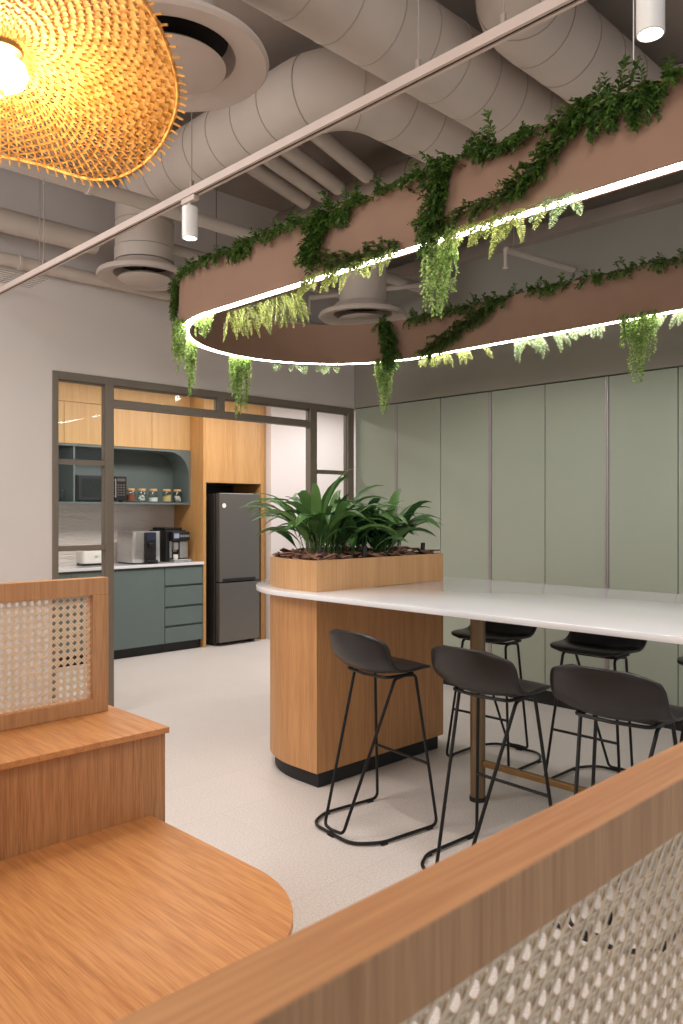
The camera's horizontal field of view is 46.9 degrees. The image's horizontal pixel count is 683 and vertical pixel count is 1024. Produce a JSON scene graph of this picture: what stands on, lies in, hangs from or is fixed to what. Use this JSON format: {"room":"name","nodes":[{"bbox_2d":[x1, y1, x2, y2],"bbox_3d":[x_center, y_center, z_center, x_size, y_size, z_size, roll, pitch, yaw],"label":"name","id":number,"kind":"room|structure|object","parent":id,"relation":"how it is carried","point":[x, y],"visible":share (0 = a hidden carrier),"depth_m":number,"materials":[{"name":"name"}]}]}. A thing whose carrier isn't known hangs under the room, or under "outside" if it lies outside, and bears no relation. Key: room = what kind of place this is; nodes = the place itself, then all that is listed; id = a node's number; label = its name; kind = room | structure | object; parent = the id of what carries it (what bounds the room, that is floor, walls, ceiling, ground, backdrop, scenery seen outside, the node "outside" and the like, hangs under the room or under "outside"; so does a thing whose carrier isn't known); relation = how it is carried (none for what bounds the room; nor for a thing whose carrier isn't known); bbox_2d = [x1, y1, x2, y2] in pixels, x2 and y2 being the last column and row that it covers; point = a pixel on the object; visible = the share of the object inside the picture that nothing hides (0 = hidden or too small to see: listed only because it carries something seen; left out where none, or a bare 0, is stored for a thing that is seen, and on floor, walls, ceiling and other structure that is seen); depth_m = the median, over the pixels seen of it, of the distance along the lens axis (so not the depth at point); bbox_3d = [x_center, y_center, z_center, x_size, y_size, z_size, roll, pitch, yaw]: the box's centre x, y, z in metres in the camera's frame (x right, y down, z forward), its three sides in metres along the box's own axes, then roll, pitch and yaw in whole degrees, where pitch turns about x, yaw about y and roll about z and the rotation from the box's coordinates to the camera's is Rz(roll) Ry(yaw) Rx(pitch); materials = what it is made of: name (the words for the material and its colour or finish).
{"room":"common room","nodes":[
{"label":"common room","id":0,"kind":"room"},
{"bbox_2d":[0,141,353,711],"bbox_3d":[-3.630,-0.560,3.982,10.360,4.120,0.120,0,0,-44],"label":"wall","id":1,"kind":"structure","parent":0,"point":[58,324],"depth_m":5.52,"materials":[{"name":"paint"}]},
{"bbox_2d":[52,370,353,706],"bbox_3d":[-0.965,0.261,6.525,2.964,2.478,0.067,0,0,-44],"label":"door frame","id":2,"kind":"structure","parent":1,"relation":"in","point":[108,403],"depth_m":5.78,"materials":[{"name":"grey metal"}]},
{"bbox_2d":[265,406,355,638],"bbox_3d":[-0.146,0.050,10.344,2.570,2.900,0.700,0,0,-44],"label":"wall","id":3,"kind":"structure","parent":0,"point":[285,446],"depth_m":9.42,"materials":[{"name":"paint"}]},
{"bbox_2d":[2,0,682,211],"bbox_3d":[-0.289,-2.720,0.727,10.600,0.200,9.445,0,0,-44],"label":"ceiling","id":4,"kind":"structure","parent":0,"point":[281,43],"depth_m":4.44,"materials":[{"name":"paint"}]},
{"bbox_2d":[0,152,47,287],"bbox_3d":[-4.215,-2.059,3.034,6.202,1.122,0.274,0,0,-44],"label":"cable tray","id":5,"kind":"object","parent":4,"relation":"hanging from","point":[39,152],"visible":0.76,"depth_m":5.07,"materials":[{"name":"paint"}]},
{"bbox_2d":[0,269,47,287],"bbox_3d":[-4.215,-1.500,3.034,6.202,0.004,0.274,0,0,-44],"label":"air vent","id":6,"kind":"object","parent":5,"relation":"on","point":[0,269],"depth_m":5.08,"materials":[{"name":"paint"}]},
{"bbox_2d":[0,207,99,254],"bbox_3d":[-4.075,-2.197,3.178,6.600,0.846,0.177,0,0,-44],"label":"ceiling pipe","id":7,"kind":"object","parent":4,"relation":"hanging from","point":[12,222],"visible":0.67,"depth_m":5.17,"materials":[{"name":"metal"}]},
{"bbox_2d":[1,66,136,175],"bbox_3d":[-3.764,-2.419,2.859,6.600,0.398,0.250,0,0,-44],"label":"duct","id":8,"kind":"object","parent":4,"relation":"hanging from","point":[97,137],"visible":0.06,"depth_m":4.79,"materials":[{"name":"paint"}]},
{"bbox_2d":[0,0,186,187],"bbox_3d":[-0.732,-1.732,1.689,0.788,1.776,0.787,0,0,-25],"label":"pendant lamp","id":9,"kind":"object","parent":4,"relation":"hanging from","point":[135,68],"visible":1,"depth_m":1.76,"materials":[{"name":"wicker"}]},
{"bbox_2d":[0,251,324,324],"bbox_3d":[-3.249,-2.115,4.193,9.200,1.011,0.104,0,0,-44],"label":"ceiling pipe","id":10,"kind":"object","parent":4,"relation":"hanging from","point":[19,262],"visible":0.43,"depth_m":5.53,"materials":[{"name":"metal"}]},
{"bbox_2d":[0,152,426,292],"bbox_3d":[-2.619,-2.254,3.619,9.300,0.732,0.106,0,0,-44],"label":"ceiling pipe","id":11,"kind":"object","parent":4,"relation":"hanging from","point":[116,194],"visible":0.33,"depth_m":4.85,"materials":[{"name":"metal"}]},
{"bbox_2d":[174,187,338,297],"bbox_3d":[-0.482,-2.247,6.512,2.200,0.746,0.094,0,0,-44],"label":"ceiling pipe","id":12,"kind":"object","parent":4,"relation":"hanging from","point":[181,251],"visible":0.14,"depth_m":5.89,"materials":[{"name":"metal"}]},
{"bbox_2d":[0,0,585,295],"bbox_3d":[0.091,-1.992,2.658,0.036,1.256,6.680,0,0,-44],"label":"track","id":13,"kind":"object","parent":4,"relation":"hanging from","point":[545,10],"visible":0.97,"depth_m":2.72,"materials":[{"name":"metal"}]},
{"bbox_2d":[181,194,198,240],"bbox_3d":[-0.660,-1.274,3.428,0.068,0.178,0.100,0,0,-44],"label":"track spotlight","id":14,"kind":"object","parent":13,"relation":"hanging from","point":[189,211],"visible":1,"depth_m":3.40,"materials":[{"name":"paint"}]},
{"bbox_2d":[636,0,664,41],"bbox_3d":[0.769,-1.274,1.962,0.068,0.178,0.100,0,0,-44],"label":"track spotlight","id":15,"kind":"object","parent":13,"relation":"hanging from","point":[650,14],"visible":1,"depth_m":1.94,"materials":[{"name":"paint"}]},
{"bbox_2d":[114,47,491,249],"bbox_3d":[-0.092,-2.217,5.362,2.059,0.794,2.379,0,0,-44],"label":"air duct","id":16,"kind":"object","parent":4,"relation":"hanging from","point":[309,86],"visible":0.4,"depth_m":4.36,"materials":[{"name":"metal"}]},
{"bbox_2d":[96,240,179,290],"bbox_3d":[-1.372,-1.708,5.491,0.650,0.213,0.650,0,0,-44],"label":"air diffuser","id":17,"kind":"object","parent":16,"relation":"attached to","point":[136,265],"visible":0.92,"depth_m":5.36,"materials":[{"name":"paint"}]},
{"bbox_2d":[246,164,310,208],"bbox_3d":[-0.481,-2.300,5.480,0.104,0.101,0.879,0,0,29],"label":"pipe","id":18,"kind":"object","parent":16,"relation":"attached to","point":[262,173],"visible":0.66,"depth_m":5.51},
{"bbox_2d":[263,155,327,201],"bbox_3d":[-0.356,-2.300,5.351,0.104,0.101,0.879,0,0,29],"label":"pipe","id":19,"kind":"object","parent":16,"relation":"attached to","point":[279,165],"visible":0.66,"depth_m":5.37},
{"bbox_2d":[281,146,344,194],"bbox_3d":[-0.230,-2.300,5.222,0.104,0.101,0.879,0,0,29],"label":"pipe","id":20,"kind":"object","parent":16,"relation":"attached to","point":[296,156],"visible":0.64,"depth_m":5.25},
{"bbox_2d":[311,132,373,183],"bbox_3d":[-0.035,-2.300,5.021,0.104,0.101,0.879,0,0,29],"label":"pipe","id":21,"kind":"object","parent":16,"relation":"attached to","point":[328,143],"visible":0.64,"depth_m":5.06,"materials":[{"name":"metal"}]},
{"bbox_2d":[271,157,429,230],"bbox_3d":[0.196,-2.250,5.816,0.412,0.412,1.784,0,0,-44],"label":"air duct","id":22,"kind":"object","parent":16,"relation":"attached to","point":[392,172],"visible":0.11,"depth_m":5.57,"materials":[{"name":"metal"}]},
{"bbox_2d":[308,278,455,313],"bbox_3d":[0.338,-2.140,6.682,1.253,0.960,0.095,0,0,-1],"label":"pipe","id":23,"kind":"object","parent":4,"relation":"hanging from","point":[318,296],"visible":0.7,"depth_m":6.64,"materials":[{"name":"metal"}]},
{"bbox_2d":[242,0,570,142],"bbox_3d":[-1.227,-2.327,2.260,8.405,0.566,0.412,0,0,-44],"label":"air duct","id":24,"kind":"object","parent":4,"relation":"hanging from","point":[380,37],"visible":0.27,"depth_m":3.65,"materials":[{"name":"metal"}]},
{"bbox_2d":[73,0,268,111],"bbox_3d":[-0.651,-1.876,2.996,0.750,0.388,0.750,0,0,-44],"label":"air diffuser","id":25,"kind":"object","parent":24,"relation":"attached to","point":[224,62],"visible":0.56,"depth_m":2.96,"materials":[{"name":"paint"}]},
{"bbox_2d":[178,0,682,364],"bbox_3d":[1.619,-1.860,3.268,1.900,1.520,6.720,0,0,-44],"label":"ring","id":26,"kind":"object","parent":4,"relation":"hanging from","point":[622,159],"visible":0.76,"depth_m":4.07,"materials":[{"name":"paint"}]},
{"bbox_2d":[170,318,188,372],"bbox_3d":[-0.965,-0.971,4.660,0.108,0.315,0.234,0,0,-19],"label":"plant","id":27,"kind":"object","parent":26,"relation":"hanging from","point":[179,330],"visible":1,"depth_m":4.61,"materials":[{"name":"green plant"}]},
{"bbox_2d":[184,339,197,396],"bbox_3d":[-0.985,-0.932,5.117,0.108,0.385,0.186,0,0,-19],"label":"hanging plant","id":28,"kind":"object","parent":26,"relation":"hanging from","point":[191,351],"visible":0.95,"depth_m":5.08,"materials":[{"name":"green plant"}]},
{"bbox_2d":[193,312,215,337],"bbox_3d":[-0.768,-1.051,4.436,0.080,0.148,0.169,0,0,-33],"label":"plant","id":29,"kind":"object","parent":26,"relation":"hanging from","point":[206,317],"visible":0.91,"depth_m":4.45,"materials":[{"name":"green plant"}]},
{"bbox_2d":[166,221,285,321],"bbox_3d":[-0.756,-1.300,4.609,0.497,0.331,1.799,0,0,-20],"label":"garland","id":30,"kind":"object","parent":26,"relation":"attached to","point":[237,251],"visible":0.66,"depth_m":4.20,"materials":[{"name":"green plant"}]},
{"bbox_2d":[227,355,252,418],"bbox_3d":[-0.725,-0.893,5.631,0.187,0.467,0.107,0,0,-44],"label":"hanging plant","id":31,"kind":"object","parent":26,"relation":"hanging from","point":[237,379],"visible":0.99,"depth_m":5.61,"materials":[{"name":"green plant"}]},
{"bbox_2d":[221,290,309,341],"bbox_3d":[-0.406,-1.019,4.177,0.112,0.177,0.671,0,0,-44],"label":"hanging fern","id":32,"kind":"object","parent":26,"relation":"hanging from","point":[268,313],"visible":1,"depth_m":4.12,"materials":[{"name":"green plant"}]},
{"bbox_2d":[273,363,340,374],"bbox_3d":[-0.271,-1.074,5.952,0.555,0.084,0.106,0,0,-12],"label":"fern","id":33,"kind":"object","parent":26,"relation":"hanging from","point":[325,368],"visible":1,"depth_m":5.96,"materials":[{"name":"green plant"}]},
{"bbox_2d":[292,190,331,275],"bbox_3d":[-0.132,-1.277,3.647,0.113,0.349,0.254,0,0,-44],"label":"climbing vine","id":34,"kind":"object","parent":26,"relation":"attached to","point":[313,239],"visible":0.94,"depth_m":3.64,"materials":[{"name":"green plant"}]},
{"bbox_2d":[295,249,392,300],"bbox_3d":[0.013,-1.039,3.466,0.105,0.143,0.615,0,0,-44],"label":"fern","id":35,"kind":"object","parent":26,"relation":"hanging from","point":[304,283],"visible":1,"depth_m":3.53,"materials":[{"name":"green plant"}]},
{"bbox_2d":[305,236,399,275],"bbox_3d":[0.028,-1.112,3.476,0.105,0.170,0.596,0,0,-44],"label":"climbing vine","id":36,"kind":"object","parent":26,"relation":"attached to","point":[374,254],"visible":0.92,"depth_m":3.45,"materials":[{"name":"green plant"}]},
{"bbox_2d":[266,151,466,242],"bbox_3d":[0.085,-1.365,3.498,0.179,0.204,1.198,0,0,-44],"label":"garland","id":37,"kind":"object","parent":26,"relation":"attached to","point":[344,213],"visible":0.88,"depth_m":3.51,"materials":[{"name":"green plant"}]},
{"bbox_2d":[373,358,393,413],"bbox_3d":[0.320,-0.916,5.783,0.116,0.426,0.175,0,0,-44],"label":"hanging plant","id":38,"kind":"object","parent":26,"relation":"hanging from","point":[383,379],"visible":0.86,"depth_m":5.77,"materials":[{"name":"green plant"}]},
{"bbox_2d":[370,314,404,375],"bbox_3d":[0.338,-1.201,5.696,0.253,0.447,0.160,0,0,27],"label":"climbing vine","id":39,"kind":"object","parent":26,"relation":"attached to","point":[389,357],"visible":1,"depth_m":5.70,"materials":[{"name":"green plant"}]},
{"bbox_2d":[406,156,453,262],"bbox_3d":[0.351,-1.194,3.141,0.118,0.406,0.196,0,0,-40],"label":"climbing vine","id":40,"kind":"object","parent":26,"relation":"attached to","point":[437,188],"visible":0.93,"depth_m":3.13,"materials":[{"name":"green plant"}]},
{"bbox_2d":[419,224,461,318],"bbox_3d":[0.390,-0.944,3.147,0.103,0.360,0.207,0,0,-44],"label":"hanging plant","id":41,"kind":"object","parent":26,"relation":"hanging from","point":[446,253],"visible":0.94,"depth_m":3.13,"materials":[{"name":"green plant"}]},
{"bbox_2d":[418,344,492,367],"bbox_3d":[0.778,-1.051,5.425,0.622,0.116,0.075,0,0,44],"label":"fern","id":42,"kind":"object","parent":26,"relation":"hanging from","point":[460,353],"visible":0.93,"depth_m":5.45,"materials":[{"name":"green plant"}]},
{"bbox_2d":[414,297,498,365],"bbox_3d":[0.753,-1.202,5.323,0.144,0.380,0.687,0,0,-44],"label":"climbing vine","id":43,"kind":"object","parent":26,"relation":"attached to","point":[456,332],"visible":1,"depth_m":5.32,"materials":[{"name":"green plant"}]},
{"bbox_2d":[413,179,516,248],"bbox_3d":[0.463,-1.131,3.035,0.092,0.164,0.496,0,0,-44],"label":"climbing vine","id":44,"kind":"object","parent":26,"relation":"attached to","point":[483,203],"visible":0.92,"depth_m":3.01,"materials":[{"name":"green plant"}]},
{"bbox_2d":[438,201,544,258],"bbox_3d":[0.549,-1.024,2.909,0.109,0.170,0.460,0,0,-44],"label":"fern","id":45,"kind":"object","parent":26,"relation":"hanging from","point":[478,232],"visible":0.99,"depth_m":2.92,"materials":[{"name":"green plant"}]},
{"bbox_2d":[513,331,570,363],"bbox_3d":[1.253,-1.030,4.955,0.096,0.154,0.395,0,0,-44],"label":"hanging fern","id":46,"kind":"object","parent":26,"relation":"hanging from","point":[540,341],"visible":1,"depth_m":4.95,"materials":[{"name":"green plant"}]},
{"bbox_2d":[402,248,682,328],"bbox_3d":[2.007,-1.384,4.175,0.246,0.198,4.380,0,0,-44],"label":"garland","id":47,"kind":"object","parent":26,"relation":"attached to","point":[659,262],"visible":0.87,"depth_m":4.84,"materials":[{"name":"green plant"}]},
{"bbox_2d":[497,91,605,204],"bbox_3d":[0.729,-1.259,2.768,0.101,0.295,0.436,0,0,-44],"label":"climbing vine","id":48,"kind":"object","parent":26,"relation":"attached to","point":[535,169],"visible":0.98,"depth_m":2.77,"materials":[{"name":"green plant"}]},
{"bbox_2d":[528,190,583,228],"bbox_3d":[0.732,-1.044,2.733,0.080,0.128,0.212,0,0,-44],"label":"fern","id":49,"kind":"object","parent":26,"relation":"hanging from","point":[547,200],"visible":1,"depth_m":2.73,"materials":[{"name":"green plant"}]},
{"bbox_2d":[435,53,682,173],"bbox_3d":[1.501,-1.363,2.044,3.146,0.276,0.228,0,0,45],"label":"garland","id":50,"kind":"object","parent":26,"relation":"attached to","point":[611,110],"visible":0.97,"depth_m":2.62,"materials":[{"name":"green plant"}]},
{"bbox_2d":[561,323,604,339],"bbox_3d":[1.450,-1.058,4.718,0.048,0.091,0.286,0,0,-44],"label":"fern","id":51,"kind":"object","parent":26,"relation":"hanging from","point":[582,328],"visible":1,"depth_m":4.70,"materials":[{"name":"green plant"}]},
{"bbox_2d":[618,310,659,383],"bbox_3d":[1.690,-0.919,4.462,0.240,0.404,0.124,0,0,37],"label":"hanging plant","id":52,"kind":"object","parent":26,"relation":"hanging from","point":[644,320],"visible":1,"depth_m":4.45,"materials":[{"name":"green plant"}]},
{"bbox_2d":[653,308,682,332],"bbox_3d":[1.831,-1.048,4.350,0.085,0.118,0.259,0,0,-44],"label":"fern","id":53,"kind":"object","parent":26,"relation":"hanging from","point":[679,310],"visible":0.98,"depth_m":4.34,"materials":[{"name":"green plant"}]},
{"bbox_2d":[503,226,575,272],"bbox_3d":[1.422,-2.140,5.647,0.767,0.960,0.044,0,0,-37],"label":"pipe","id":54,"kind":"object","parent":4,"relation":"hanging from","point":[507,250],"visible":0.91,"depth_m":5.58,"materials":[{"name":"metal"}]},
{"bbox_2d":[475,0,682,106],"bbox_3d":[2.512,-2.342,2.922,2.309,0.536,3.687,0,0,-44],"label":"air duct","id":55,"kind":"object","parent":4,"relation":"hanging from","point":[567,53],"visible":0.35,"depth_m":3.68,"materials":[{"name":"metal"}]},
{"bbox_2d":[319,263,406,324],"bbox_3d":[0.161,-1.748,5.952,0.670,0.623,0.670,0,0,-44],"label":"air diffuser","id":56,"kind":"object","parent":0,"point":[362,300],"visible":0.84,"depth_m":5.80,"materials":[{"name":"paint"}]},
{"bbox_2d":[59,638,682,1023],"bbox_3d":[-0.177,1.550,2.760,13.600,0.100,12.200,0,0,-44],"label":"floor","id":57,"kind":"structure","parent":0,"point":[225,788],"depth_m":4.26,"materials":[{"name":"concrete"}]},
{"bbox_2d":[0,705,168,860],"bbox_3d":[-1.517,1.127,2.197,2.094,0.745,0.475,0,0,-44],"label":"wooden bench","id":58,"kind":"object","parent":57,"relation":"on","point":[62,780],"visible":0.54,"depth_m":2.57,"materials":[{"name":"brown wood"}]},
{"bbox_2d":[0,577,107,730],"bbox_3d":[-1.594,0.502,2.314,1.947,0.504,0.050,0,0,-44],"label":"partition","id":59,"kind":"object","parent":58,"relation":"on","point":[95,589],"visible":1,"depth_m":2.85,"materials":[{"name":"brown wood"}]},
{"bbox_2d":[59,567,163,666],"bbox_3d":[-2.619,1.042,7.976,1.544,0.915,0.580,0,0,-44],"label":"base cabinet","id":60,"kind":"object","parent":57,"relation":"on","point":[138,592],"visible":0.36,"depth_m":8.07,"materials":[{"name":"teal laminate"}]},
{"bbox_2d":[59,561,203,571],"bbox_3d":[-2.448,0.570,8.133,2.047,0.029,0.606,0,0,-44],"label":"countertop","id":61,"kind":"structure","parent":60,"relation":"on","point":[70,567],"depth_m":8.03,"materials":[{"name":"white stone"}]},
{"bbox_2d":[76,550,100,565],"bbox_3d":[-2.558,0.478,8.083,0.280,0.150,0.192,0,0,-44],"label":"toaster","id":62,"kind":"object","parent":61,"relation":"on","point":[87,557],"visible":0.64,"depth_m":7.99,"materials":[{"name":"white plastic"}]},
{"bbox_2d":[117,531,159,563],"bbox_3d":[-2.146,0.384,8.395,0.335,0.338,0.420,0,0,-44],"label":"water dispenser","id":63,"kind":"object","parent":61,"relation":"on","point":[133,547],"visible":1,"depth_m":8.27,"materials":[{"name":"metal"}]},
{"bbox_2d":[149,527,190,561],"bbox_3d":[-1.897,0.367,8.725,0.262,0.371,0.455,0,0,-44],"label":"coffee machine","id":64,"kind":"object","parent":61,"relation":"on","point":[173,540],"visible":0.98,"depth_m":8.59,"materials":[{"name":"black plastic"}]},
{"bbox_2d":[169,558,190,561],"bbox_3d":[-1.761,0.539,8.613,0.222,0.028,0.104,0,0,-44],"label":"drip tray","id":65,"kind":"object","parent":64,"relation":"on","point":[170,559],"depth_m":8.56,"materials":[{"name":"metal"}]},
{"bbox_2d":[0,815,292,1023],"bbox_3d":[-1.036,1.275,1.665,2.040,0.450,0.992,0,0,-44],"label":"platform","id":66,"kind":"object","parent":57,"relation":"on","point":[103,926],"visible":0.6,"depth_m":2.02,"materials":[{"name":"brown wood"}]},
{"bbox_2d":[162,564,202,652],"bbox_3d":[-1.893,1.042,8.684,0.477,0.915,0.580,0,0,-44],"label":"drawer unit","id":67,"kind":"object","parent":57,"relation":"on","point":[183,587],"visible":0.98,"depth_m":8.47,"materials":[{"name":"teal laminate"}]},
{"bbox_2d":[174,397,264,647],"bbox_3d":[-1.417,0.102,9.165,0.865,2.795,0.605,0,0,-44],"label":"wall panel","id":68,"kind":"object","parent":57,"relation":"on","point":[227,456],"visible":0.45,"depth_m":8.88,"materials":[{"name":"brown wood"}]},
{"bbox_2d":[206,493,258,645],"bbox_3d":[-1.364,0.650,9.100,0.580,1.700,0.622,0,0,-44],"label":"refrigerator","id":69,"kind":"object","parent":57,"relation":"on","point":[232,546],"visible":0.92,"depth_m":8.84,"materials":[{"name":"metal"}]},
{"bbox_2d":[315,628,437,845],"bbox_3d":[0.138,1.031,3.777,0.485,0.937,0.458,0,0,-37],"label":"bar stool","id":70,"kind":"object","parent":57,"relation":"on","point":[363,652],"visible":1,"depth_m":3.70,"materials":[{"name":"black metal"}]},
{"bbox_2d":[356,403,397,548],"bbox_3d":[0.515,0.259,7.562,0.586,2.482,0.533,0,0,-44],"label":"wall panel","id":71,"kind":"object","parent":57,"relation":"on","point":[375,430],"visible":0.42,"depth_m":7.35,"materials":[{"name":"green paint"}]},
{"bbox_2d":[111,742,682,1023],"bbox_3d":[0.100,0.900,0.649,2.450,1.200,0.110,0,0,-44],"label":"partition","id":72,"kind":"object","parent":57,"relation":"on","point":[397,953],"visible":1,"depth_m":0.67,"materials":[{"name":"brown wood"}]},
{"bbox_2d":[396,391,491,685],"bbox_3d":[1.060,0.259,7.003,0.586,2.482,1.027,0,0,-44],"label":"wall panel","id":73,"kind":"object","parent":57,"relation":"on","point":[443,444],"visible":0.54,"depth_m":6.72,"materials":[{"name":"green paint"}]},
{"bbox_2d":[256,576,682,802],"bbox_3d":[1.040,0.969,3.904,1.420,1.062,3.840,0,0,-44],"label":"bar table","id":74,"kind":"object","parent":57,"relation":"on","point":[310,685],"visible":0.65,"depth_m":4.33,"materials":[{"name":"white stone"}]},
{"bbox_2d":[270,551,442,591],"bbox_3d":[0.007,0.353,4.904,1.136,0.170,0.763,0,0,-44],"label":"planter box","id":75,"kind":"object","parent":74,"relation":"on","point":[285,573],"visible":0.73,"depth_m":4.48,"materials":[{"name":"brown wood"}]},
{"bbox_2d":[239,467,404,556],"bbox_3d":[-0.155,0.029,4.605,0.917,0.542,0.926,0,0,-25],"label":"plant","id":76,"kind":"object","parent":75,"relation":"in","point":[316,511],"visible":0.85,"depth_m":4.48,"materials":[{"name":"green plant"}]},
{"bbox_2d":[262,485,402,551],"bbox_3d":[-0.003,0.069,4.778,0.816,0.461,0.878,0,0,-44],"label":"plant","id":77,"kind":"object","parent":75,"relation":"in","point":[380,512],"visible":0.23,"depth_m":4.73,"materials":[{"name":"green plant"}]},
{"bbox_2d":[301,493,407,557],"bbox_3d":[0.085,0.098,4.682,0.629,0.404,0.646,0,0,-44],"label":"plant","id":78,"kind":"object","parent":75,"relation":"in","point":[354,540],"visible":0.54,"depth_m":4.58,"materials":[{"name":"green plant"}]},
{"bbox_2d":[273,545,439,560],"bbox_3d":[0.011,0.262,4.884,1.110,0.090,0.742,0,0,-44],"label":"bark mulch","id":79,"kind":"object","parent":75,"relation":"on","point":[293,553],"visible":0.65,"depth_m":4.64,"materials":[{"name":"wood"}]},
{"bbox_2d":[362,545,366,557],"bbox_3d":[0.132,0.254,4.555,0.036,0.112,0.028,0,0,-44],"label":"light","id":80,"kind":"object","parent":75,"relation":"in","point":[364,548],"visible":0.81,"depth_m":4.54,"materials":[{"name":"black plastic"}]},
{"bbox_2d":[322,489,444,553],"bbox_3d":[0.289,0.077,4.951,0.731,0.447,0.727,0,0,13],"label":"plant","id":81,"kind":"object","parent":75,"relation":"in","point":[405,516],"visible":0.35,"depth_m":4.84,"materials":[{"name":"green plant"}]},
{"bbox_2d":[357,504,434,556],"bbox_3d":[0.246,0.126,4.816,0.615,0.347,0.565,0,0,-8],"label":"plant","id":82,"kind":"object","parent":75,"relation":"in","point":[377,537],"visible":0.35,"depth_m":4.72,"materials":[{"name":"green plant"}]},
{"bbox_2d":[421,645,552,868],"bbox_3d":[0.598,1.031,3.326,0.485,0.937,0.458,0,0,-41],"label":"bar stool","id":83,"kind":"object","parent":57,"relation":"on","point":[479,672],"visible":0.81,"depth_m":3.26,"materials":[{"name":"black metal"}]},
{"bbox_2d":[446,621,541,769],"bbox_3d":[0.952,1.031,4.782,0.458,0.937,0.485,0,0,45],"label":"bar stool","id":84,"kind":"object","parent":57,"relation":"on","point":[498,633],"visible":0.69,"depth_m":4.76,"materials":[{"name":"black metal"}]},
{"bbox_2d":[490,376,606,709],"bbox_3d":[1.773,0.259,6.271,0.586,2.482,1.017,0,0,-44],"label":"wall panel","id":85,"kind":"object","parent":57,"relation":"on","point":[548,442],"visible":0.5,"depth_m":6.06,"materials":[{"name":"green paint"}]},
{"bbox_2d":[544,631,646,778],"bbox_3d":[1.434,1.031,4.338,0.485,0.937,0.458,0,0,-44],"label":"bar stool","id":86,"kind":"object","parent":57,"relation":"on","point":[577,643],"visible":0.58,"depth_m":4.33,"materials":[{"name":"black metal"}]},
{"bbox_2d":[550,664,682,953],"bbox_3d":[1.014,1.031,2.922,0.458,0.937,0.485,0,0,45],"label":"bar stool","id":87,"kind":"object","parent":57,"relation":"on","point":[611,694],"visible":0.75,"depth_m":2.83,"materials":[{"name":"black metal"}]},
{"bbox_2d":[607,366,682,730],"bbox_3d":[2.486,0.259,5.540,0.586,2.482,1.025,0,0,-44],"label":"wall panel","id":88,"kind":"object","parent":57,"relation":"on","point":[645,418],"visible":0.57,"depth_m":5.48,"materials":[{"name":"green paint"}]},
{"bbox_2d":[677,656,682,742],"bbox_3d":[1.938,1.031,3.872,0.485,0.937,0.458,0,0,-43],"label":"bar stool","id":89,"kind":"object","parent":57,"relation":"on","point":[679,659],"visible":0.14,"depth_m":3.87,"materials":[{"name":"black metal"}]},
{"bbox_2d":[354,170,682,410],"bbox_3d":[3.420,-1.802,4.342,0.240,1.636,9.445,0,0,-44],"label":"wall","id":90,"kind":"structure","parent":0,"point":[660,230],"depth_m":6.06,"materials":[{"name":"paint"}]},
{"bbox_2d":[386,182,682,284],"bbox_3d":[3.344,-2.130,4.184,0.090,0.100,9.325,0,0,-44],"label":"trim","id":91,"kind":"structure","parent":90,"relation":"attached to","point":[672,195],"depth_m":5.83,"materials":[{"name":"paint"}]},
{"bbox_3d":[-1.847,0.050,9.273,6.500,2.900,0.140,0,0,-44],"label":"wall","id":92,"kind":"structure","parent":0,"visible":0},
{"bbox_2d":[59,401,63,442],"bbox_3d":[-3.046,-0.881,7.753,0.490,0.413,0.355,0,0,-44],"label":"upper cabinet","id":93,"kind":"object","parent":92,"relation":"attached to","point":[61,403],"visible":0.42,"depth_m":7.78,"materials":[{"name":"brown wood"}]},
{"bbox_2d":[64,401,100,444],"bbox_3d":[-2.692,-0.881,8.097,0.490,0.413,0.355,0,0,-44],"label":"upper cabinet","id":94,"kind":"object","parent":92,"relation":"attached to","point":[82,421],"visible":0.54,"depth_m":7.93,"materials":[{"name":"brown wood"}]},
{"bbox_2d":[59,504,173,564],"bbox_3d":[-2.668,0.250,8.360,2.050,0.700,0.022,0,0,-44],"label":"backsplash","id":95,"kind":"structure","parent":92,"relation":"attached to","point":[79,524],"depth_m":8.40,"materials":[{"name":"grey tile"}]},
{"bbox_2d":[59,443,189,504],"bbox_3d":[-2.518,-0.372,8.266,1.962,0.600,0.355,0,0,-44],"label":"open shelf","id":96,"kind":"object","parent":92,"relation":"attached to","point":[144,468],"visible":0.56,"depth_m":8.70,"materials":[{"name":"teal laminate"}]},
{"bbox_2d":[75,475,126,501],"bbox_3d":[-2.549,-0.229,8.203,0.540,0.273,0.332,0,0,-44],"label":"microwave","id":97,"kind":"object","parent":96,"relation":"in","point":[87,487],"visible":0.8,"depth_m":8.03,"materials":[{"name":"black plastic"}]},
{"bbox_2d":[126,488,134,501],"bbox_3d":[-2.252,-0.167,8.417,0.108,0.149,0.108,0,0,-44],"label":"storage jar","id":98,"kind":"object","parent":96,"relation":"on","point":[130,497],"visible":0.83,"depth_m":8.38,"materials":[{"name":"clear glass"}]},
{"bbox_2d":[162,489,170,501],"bbox_3d":[-1.935,-0.167,8.726,0.108,0.149,0.108,0,0,-44],"label":"storage jar","id":99,"kind":"object","parent":96,"relation":"on","point":[167,498],"visible":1,"depth_m":8.69,"materials":[{"name":"clear glass"}]},
{"bbox_2d":[59,382,189,406],"bbox_3d":[-2.529,-1.195,8.259,1.987,0.206,0.355,0,0,-44],"label":"trim","id":100,"kind":"structure","parent":92,"relation":"attached to","point":[70,392],"depth_m":8.19,"materials":[{"name":"brown wood"}]},
{"bbox_2d":[114,409,151,447],"bbox_3d":[-2.340,-0.881,8.441,0.486,0.413,0.355,0,0,-44],"label":"upper cabinet","id":101,"kind":"object","parent":92,"relation":"attached to","point":[132,428],"visible":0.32,"depth_m":8.32,"materials":[{"name":"brown wood"}]},
{"bbox_2d":[151,412,189,450],"bbox_3d":[-1.989,-0.881,8.782,0.484,0.413,0.355,0,0,-44],"label":"upper cabinet","id":102,"kind":"object","parent":92,"relation":"attached to","point":[169,431],"visible":0.55,"depth_m":8.64,"materials":[{"name":"brown wood"}]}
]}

